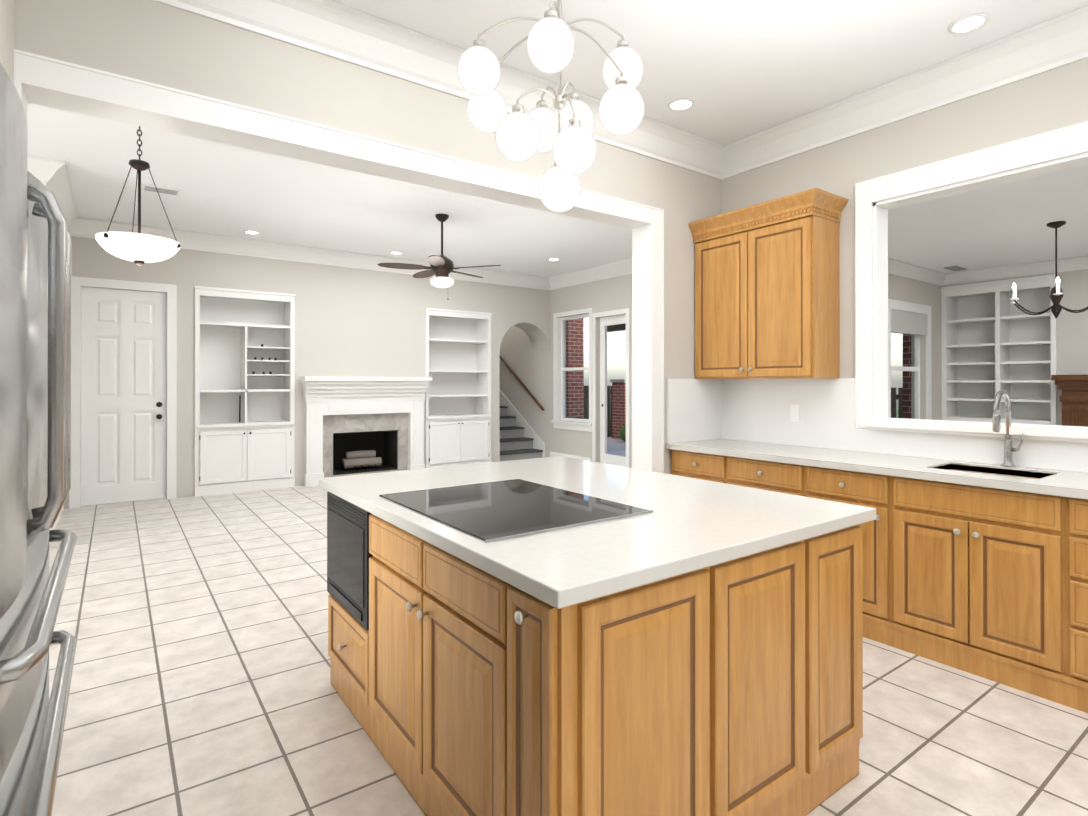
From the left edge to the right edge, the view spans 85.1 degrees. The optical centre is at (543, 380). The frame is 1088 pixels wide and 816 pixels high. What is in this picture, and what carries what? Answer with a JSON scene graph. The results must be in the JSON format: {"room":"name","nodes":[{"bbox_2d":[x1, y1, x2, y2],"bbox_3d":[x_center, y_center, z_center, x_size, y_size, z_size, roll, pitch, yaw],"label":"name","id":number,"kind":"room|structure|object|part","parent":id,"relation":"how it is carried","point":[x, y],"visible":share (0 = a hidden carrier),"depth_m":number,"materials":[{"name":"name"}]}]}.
{"room":"kitchen","nodes":[
{"label":"kitchen","id":0,"kind":"room"},
{"bbox_2d":[0,0,14,83],"bbox_3d":[-0.500,-0.208,-0.593,0.900,3.120,6.220,0,0,-36],"label":"wall","id":1,"kind":"structure","parent":0,"point":[7,27],"depth_m":2.04,"materials":[{"name":"beige paint"}]},
{"bbox_2d":[64,236,549,508],"bbox_3d":[-2.730,-0.183,8.397,6.650,3.120,0.500,0,0,-36],"label":"wall","id":2,"kind":"structure","parent":0,"point":[352,322],"depth_m":7.99,"materials":[{"name":"grey paint"}]},
{"bbox_2d":[49,504,63,543],"bbox_3d":[-4.582,1.284,5.552,0.018,0.170,1.929,0,0,-36],"label":"baseboard","id":3,"kind":"structure","parent":2,"relation":"attached to","point":[59,515],"depth_m":5.66,"materials":[{"name":"white"}]},
{"bbox_2d":[69,276,176,508],"bbox_3d":[-4.734,0.124,6.697,0.980,2.495,0.142,0,0,-36],"label":"door frame","id":4,"kind":"structure","parent":2,"relation":"attached to","point":[78,283],"depth_m":6.61,"materials":[{"name":"white wood"}]},
{"bbox_2d":[81,287,166,505],"bbox_3d":[-4.712,0.169,6.667,0.784,2.390,0.107,0,0,-36],"label":"door","id":5,"kind":"structure","parent":2,"relation":"in","point":[123,389],"depth_m":6.67,"materials":[{"name":"white wood"}]},
{"bbox_2d":[70,217,546,289],"bbox_3d":[-2.483,-1.649,8.187,6.500,0.189,0.135,0,0,-36],"label":"crown molding","id":6,"kind":"structure","parent":2,"relation":"attached to","point":[88,227],"depth_m":7.62,"materials":[{"name":"white wood"}]},
{"bbox_2d":[15,0,941,473],"bbox_3d":[-0.099,-0.197,3.629,12.300,3.120,0.150,0,0,-36],"label":"wall","id":7,"kind":"structure","parent":0,"point":[159,44],"depth_m":2.93,"materials":[{"name":"beige paint"}]},
{"bbox_2d":[14,49,663,472],"bbox_3d":[-0.646,0.074,3.232,3.544,2.577,0.202,0,0,-36],"label":"door frame","id":8,"kind":"structure","parent":7,"relation":"attached to","point":[56,83],"depth_m":3.00,"materials":[{"name":"white"}]},
{"bbox_2d":[154,0,725,175],"bbox_3d":[-0.255,-1.662,3.345,3.810,0.189,0.135,0,0,-36],"label":"crown molding","id":9,"kind":"structure","parent":7,"relation":"attached to","point":[334,29],"depth_m":3.00,"materials":[{"name":"white"}]},
{"bbox_2d":[888,299,931,419],"bbox_3d":[3.980,-0.166,6.520,1.140,1.385,0.150,0,0,-36],"label":"dining room window","id":10,"kind":"structure","parent":7,"relation":"in","point":[908,306],"depth_m":6.76,"materials":[{"name":"white"}]},
{"bbox_2d":[891,309,927,335],"bbox_3d":[3.985,-0.637,6.516,0.896,0.238,0.074,0,0,-36],"label":"valance","id":11,"kind":"object","parent":10,"relation":"attached to","point":[908,322],"visible":0.79,"depth_m":6.48,"materials":[{"name":"grey fabric"}]},
{"bbox_2d":[888,258,947,284],"bbox_3d":[3.143,-1.190,5.830,3.750,0.119,0.090,0,0,-36],"label":"crown molding","id":12,"kind":"structure","parent":7,"relation":"attached to","point":[903,269],"depth_m":6.52,"materials":[{"name":"white wood"}]},
{"bbox_2d":[27,0,1087,276],"bbox_3d":[-0.923,-2.293,4.773,12.300,2.080,15.400,0,0,-36],"label":"ceiling","id":13,"kind":"structure","parent":0,"point":[735,70],"depth_m":4.22,"materials":[{"name":"white paint"}]},
{"bbox_2d":[27,155,70,190],"bbox_3d":[-5.391,-1.661,3.675,3.775,0.189,0.135,0,0,-36],"label":"crown molding","id":14,"kind":"structure","parent":13,"relation":"attached to","point":[51,175],"depth_m":4.73,"materials":[{"name":"white wood"}]},
{"bbox_2d":[50,190,78,234],"bbox_3d":[-4.488,-1.656,5.530,0.135,0.189,1.770,0,0,-36],"label":"crown molding","id":15,"kind":"structure","parent":13,"relation":"attached to","point":[65,200],"depth_m":5.82,"materials":[{"name":"white wood"}]},
{"bbox_2d":[95,126,180,265],"bbox_3d":[-2.458,-1.226,3.599,0.430,1.059,0.433,0,0,-36],"label":"light","id":16,"kind":"object","parent":13,"relation":"hanging from","point":[139,249],"visible":0.88,"depth_m":3.51,"materials":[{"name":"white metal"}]},
{"bbox_3d":[-2.457,-0.788,3.596,0.430,0.125,0.430,0,0,-36],"label":"lamp shade","id":17,"kind":"part","parent":16,"relation":"part of","materials":[{"name":"white glass"}]},
{"bbox_2d":[142,184,179,195],"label":"air vent","id":18,"kind":"object","parent":13,"relation":"in","point":[152,188],"depth_m":5.40,"materials":[{"name":"white metal"}]},
{"bbox_2d":[377,214,500,299],"bbox_3d":[-1.116,-1.300,6.304,1.255,0.897,1.207,0,0,-36],"label":"ceiling fan","id":19,"kind":"object","parent":13,"relation":"hanging from","point":[441,268],"visible":1,"depth_m":6.18,"materials":[{"name":"brown wood"}]},
{"bbox_2d":[457,0,644,212],"bbox_3d":[0.056,-1.217,2.388,0.716,1.084,0.718,0,0,-36],"label":"chandelier","id":20,"kind":"object","parent":13,"relation":"hanging from","point":[563,133],"visible":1,"depth_m":2.28,"materials":[{"name":"white glass"}]},
{"bbox_3d":[0.056,-1.303,2.388,0.590,0.911,0.592,0,0,-36],"label":"frame","id":21,"kind":"part","parent":20,"relation":"part of","materials":[{"name":"silver metal"}]},
{"bbox_2d":[667,98,694,110],"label":"recessed light","id":22,"kind":"object","parent":13,"relation":"in","point":[680,104],"depth_m":3.76,"materials":[{"name":"white"}]},
{"bbox_2d":[944,266,966,270],"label":"air vent","id":23,"kind":"object","parent":13,"relation":"in","point":[954,268],"depth_m":6.53,"materials":[{"name":"white metal"}]},
{"bbox_2d":[948,13,989,34],"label":"recessed light","id":24,"kind":"object","parent":13,"relation":"in","point":[968,23],"depth_m":2.91,"materials":[{"name":"white"}]},
{"bbox_2d":[1009,221,1087,318],"bbox_3d":[4.064,-0.873,4.700,0.640,0.759,0.637,0,0,-36],"label":"dining chandelier","id":25,"kind":"object","parent":13,"relation":"hanging from","point":[1056,295],"visible":1,"depth_m":4.69,"materials":[{"name":"brown metal"}]},
{"bbox_2d":[500,273,631,467],"bbox_3d":[0.523,-0.980,9.747,0.200,4.720,9.030,0,0,-36],"label":"wall","id":26,"kind":"structure","parent":0,"point":[532,371],"depth_m":10.10,"materials":[{"name":"grey paint"}]},
{"bbox_2d":[500,355,543,410],"bbox_3d":[-0.606,-0.211,11.055,0.092,1.465,2.119,0,0,-36],"label":"stair handrail","id":27,"kind":"object","parent":26,"relation":"attached to","point":[523,385],"visible":0.69,"depth_m":10.70,"materials":[{"name":"brown wood"}]},
{"bbox_2d":[550,452,590,460],"bbox_3d":[0.417,1.295,9.701,0.018,0.170,1.070,0,0,-36],"label":"baseboard","id":28,"kind":"structure","parent":26,"relation":"attached to","point":[553,454],"depth_m":9.71,"materials":[{"name":"white"}]},
{"bbox_2d":[551,308,592,431],"bbox_3d":[0.494,-0.170,9.681,0.180,1.940,1.020,0,0,-36],"label":"living room window","id":29,"kind":"structure","parent":26,"relation":"in","point":[559,369],"depth_m":9.99,"materials":[{"name":"white wood"}]},
{"bbox_2d":[547,257,631,289],"bbox_3d":[1.591,-1.649,7.986,0.135,0.189,4.920,0,0,-36],"label":"crown molding","id":30,"kind":"structure","parent":26,"relation":"attached to","point":[621,267],"depth_m":9.17,"materials":[{"name":"white wood"}]},
{"bbox_2d":[592,308,629,467],"bbox_3d":[1.059,0.163,8.941,0.168,2.430,0.820,0,0,-36],"label":"french door","id":31,"kind":"structure","parent":26,"relation":"in","point":[611,459],"depth_m":9.14,"materials":[{"name":"white wood"}]},
{"bbox_2d":[49,450,1087,815],"bbox_3d":[-0.923,1.417,4.762,12.300,0.100,15.400,0,0,-36],"label":"floor","id":32,"kind":"structure","parent":0,"point":[197,628],"depth_m":2.48,"materials":[{"name":"tile"}]},
{"bbox_2d":[0,63,76,815],"bbox_3d":[-1.046,0.515,0.651,0.817,1.680,0.920,0,0,-36],"label":"fridge","id":33,"kind":"object","parent":32,"relation":"on","point":[35,361],"visible":1,"depth_m":0.74,"materials":[{"name":"grey metal"}]},
{"bbox_2d":[194,286,295,496],"bbox_3d":[-3.797,0.124,7.509,1.140,2.500,0.442,0,0,-36],"label":"built-in shelves","id":34,"kind":"object","parent":32,"relation":"on","point":[244,390],"visible":1,"depth_m":7.53,"materials":[{"name":"white wood"}]},
{"bbox_2d":[300,376,431,486],"bbox_3d":[-2.546,0.662,8.354,1.760,1.430,0.740,0,0,-36],"label":"fireplace","id":35,"kind":"object","parent":32,"relation":"on","point":[353,425],"visible":0.92,"depth_m":8.27,"materials":[{"name":"white"}]},
{"bbox_2d":[425,308,491,467],"bbox_3d":[-1.399,0.149,9.244,1.140,2.460,0.442,0,0,-36],"label":"built-in shelves","id":36,"kind":"object","parent":32,"relation":"on","point":[458,415],"visible":0.88,"depth_m":9.33,"materials":[{"name":"white wood"}]},
{"bbox_2d":[500,390,544,461],"bbox_3d":[-1.414,0.155,11.379,1.013,2.460,3.470,0,0,-36],"label":"stairs","id":37,"kind":"structure","parent":32,"relation":"on","point":[520,439],"depth_m":10.50,"materials":[{"name":"grey"}]},
{"bbox_2d":[319,484,862,815],"bbox_3d":[0.049,0.920,2.338,1.351,0.880,1.730,0,0,-36],"label":"kitchen island","id":38,"kind":"object","parent":32,"relation":"on","point":[557,636],"depth_m":1.63,"materials":[{"name":"brown wood"}]},
{"bbox_2d":[327,491,372,629],"bbox_3d":[-0.807,0.714,2.432,0.026,0.443,0.515,0,0,-36],"label":"microwave","id":39,"kind":"object","parent":38,"relation":"in","point":[348,555],"depth_m":2.38,"materials":[{"name":"grey metal"}]},
{"bbox_2d":[319,456,875,611],"bbox_3d":[0.064,0.460,2.362,1.380,0.039,1.790,0,0,-36],"label":"island countertop","id":40,"kind":"structure","parent":38,"relation":"on","point":[695,525],"depth_m":1.80,"materials":[{"name":"white stone"}]},
{"bbox_2d":[375,476,654,543],"bbox_3d":[-0.131,0.435,2.111,0.642,0.007,0.802,0,0,-36],"label":"cooktop","id":41,"kind":"object","parent":40,"relation":"in","point":[486,510],"depth_m":2.04,"materials":[{"name":"black glass"}]},
{"bbox_2d":[665,448,720,482],"bbox_3d":[1.279,0.925,4.226,0.597,0.880,0.486,0,0,-36],"label":"base cabinet","id":42,"kind":"object","parent":32,"relation":"on","point":[697,465],"depth_m":4.05,"materials":[{"name":"brown wood"}]},
{"bbox_2d":[721,456,800,495],"bbox_3d":[1.580,0.924,3.811,0.597,0.880,0.540,0,0,-36],"label":"base cabinet","id":43,"kind":"object","parent":32,"relation":"on","point":[758,474],"depth_m":3.63,"materials":[{"name":"brown wood"}]},
{"bbox_2d":[801,464,884,643],"bbox_3d":[1.876,0.923,3.402,0.597,0.880,0.470,0,0,-36],"label":"base cabinet","id":44,"kind":"object","parent":32,"relation":"on","point":[855,488],"depth_m":3.13,"materials":[{"name":"brown wood"}]},
{"bbox_2d":[885,476,1060,703],"bbox_3d":[2.216,0.922,2.931,0.597,0.880,0.691,0,0,-36],"label":"base cabinet","id":45,"kind":"object","parent":32,"relation":"on","point":[975,555],"depth_m":2.73,"materials":[{"name":"brown wood"}]},
{"bbox_2d":[665,436,1087,499],"bbox_3d":[2.270,0.461,2.828,0.632,0.039,3.916,0,0,-36],"label":"countertop","id":46,"kind":"structure","parent":45,"relation":"on","point":[1063,482],"depth_m":3.18,"materials":[{"name":"white stone"}]},
{"bbox_2d":[937,464,1052,479],"bbox_3d":[2.215,0.528,2.937,0.348,0.155,0.468,0,0,-36],"label":"sink","id":47,"kind":"object","parent":46,"relation":"in","point":[960,467],"depth_m":3.05,"materials":[{"name":"metal"}]},
{"bbox_2d":[992,390,1024,467],"bbox_3d":[2.356,0.243,3.008,0.215,0.397,0.099,0,0,-36],"label":"faucet","id":48,"kind":"object","parent":46,"relation":"on","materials":[{"name":"silver metal"}]},
{"bbox_2d":[941,274,1057,424],"bbox_3d":[5.158,0.132,6.682,0.378,2.480,1.063,0,0,-36],"label":"shelf","id":49,"kind":"object","parent":32,"relation":"on","point":[994,341],"visible":0.58,"depth_m":6.71,"materials":[{"name":"white wood"}]},
{"bbox_2d":[1051,375,1087,426],"bbox_3d":[5.756,0.653,5.368,0.269,1.430,1.745,0,0,-36],"label":"mantel","id":50,"kind":"object","parent":32,"relation":"on","point":[1073,398],"visible":0.48,"depth_m":5.91,"materials":[{"name":"brown wood"}]},
{"bbox_2d":[1057,496,1087,712],"bbox_3d":[2.574,0.920,2.437,0.597,0.880,0.529,0,0,-36],"label":"base cabinet","id":51,"kind":"object","parent":32,"relation":"on","point":[1072,515],"depth_m":2.46,"materials":[{"name":"brown wood"}]},
{"bbox_2d":[721,57,1087,428],"bbox_3d":[3.263,-0.201,2.131,0.150,3.120,6.220,0,0,-36],"label":"wall","id":52,"kind":"structure","parent":0,"point":[1048,100],"depth_m":3.54,"materials":[{"name":"beige paint"}]},
{"bbox_2d":[689,188,844,379],"bbox_3d":[1.518,-0.590,4.131,0.327,1.150,0.927,0,0,-36],"label":"upper cabinet","id":53,"kind":"object","parent":52,"relation":"attached to","point":[767,294],"depth_m":3.89,"materials":[{"name":"brown wood"}]},
{"bbox_2d":[790,405,799,421],"bbox_3d":[1.726,0.222,4.079,0.009,0.115,0.070,0,0,-36],"label":"outlet","id":54,"kind":"object","parent":52,"relation":"attached to","point":[794,409],"depth_m":4.08,"materials":[{"name":"white plastic"}]},
{"bbox_2d":[711,5,1087,179],"bbox_3d":[3.148,-1.665,2.051,0.135,0.189,6.220,0,0,-36],"label":"crown molding","id":55,"kind":"structure","parent":52,"relation":"attached to","point":[1061,40],"depth_m":3.38,"materials":[{"name":"white"}]},
{"bbox_2d":[855,121,1087,428],"bbox_3d":[3.211,-0.479,2.199,0.198,1.546,3.990,0,0,-36],"label":"opening trim","id":56,"kind":"structure","parent":52,"relation":"attached to","point":[1053,151],"depth_m":3.62,"materials":[{"name":"white wood"}]},
{"bbox_2d":[868,418,1087,442],"bbox_3d":[3.256,0.265,2.160,0.325,0.060,3.879,0,0,-36],"label":"sill ledge","id":57,"kind":"object","parent":52,"relation":"attached to","point":[1051,432],"visible":1,"depth_m":3.19,"materials":[{"name":"white wood"}]},
{"bbox_2d":[942,269,1087,425],"bbox_3d":[6.694,-0.194,4.614,0.360,3.120,6.220,0,0,-36],"label":"wall","id":58,"kind":"structure","parent":0,"point":[1072,343],"depth_m":6.08,"materials":[{"name":"grey paint"}]},
{"bbox_2d":[941,256,1087,285],"bbox_3d":[6.511,-1.194,4.485,0.090,0.119,6.220,0,0,-36],"label":"crown molding","id":59,"kind":"structure","parent":58,"relation":"attached to","point":[1075,263],"depth_m":6.39,"materials":[{"name":"white wood"}]},
{"label":"outside","id":60,"kind":"structure","parent":0,"visible":0},
{"bbox_2d":[607,402,897,451],"bbox_3d":[7.737,1.444,20.290,23.860,0.170,36.000,0,0,-36],"label":"ground","id":61,"kind":"structure","parent":60,"point":[616,444],"depth_m":13.32,"materials":[{"name":"grey"}]},
{"bbox_2d":[566,318,911,418],"bbox_3d":[0.708,-0.302,12.380,0.970,3.420,12.580,0,0,-36],"label":"brick wall","id":62,"kind":"structure","parent":61,"relation":"on","point":[574,358],"depth_m":11.91,"materials":[{"name":"red brick"}]},
{"bbox_2d":[607,324,625,331],"bbox_3d":[2.709,-1.182,8.757,2.140,0.680,4.600,0,0,-36],"label":"porch roof","id":63,"kind":"structure","parent":62,"relation":"attached to","point":[614,328],"depth_m":9.72,"materials":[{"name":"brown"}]},
{"bbox_2d":[584,379,902,441],"bbox_3d":[1.531,0.729,14.583,1.090,1.530,18.030,0,0,-36],"label":"fence","id":64,"kind":"object","parent":61,"relation":"on","point":[617,391],"visible":0.02,"depth_m":14.35,"materials":[{"name":"brown brick"}]}
]}

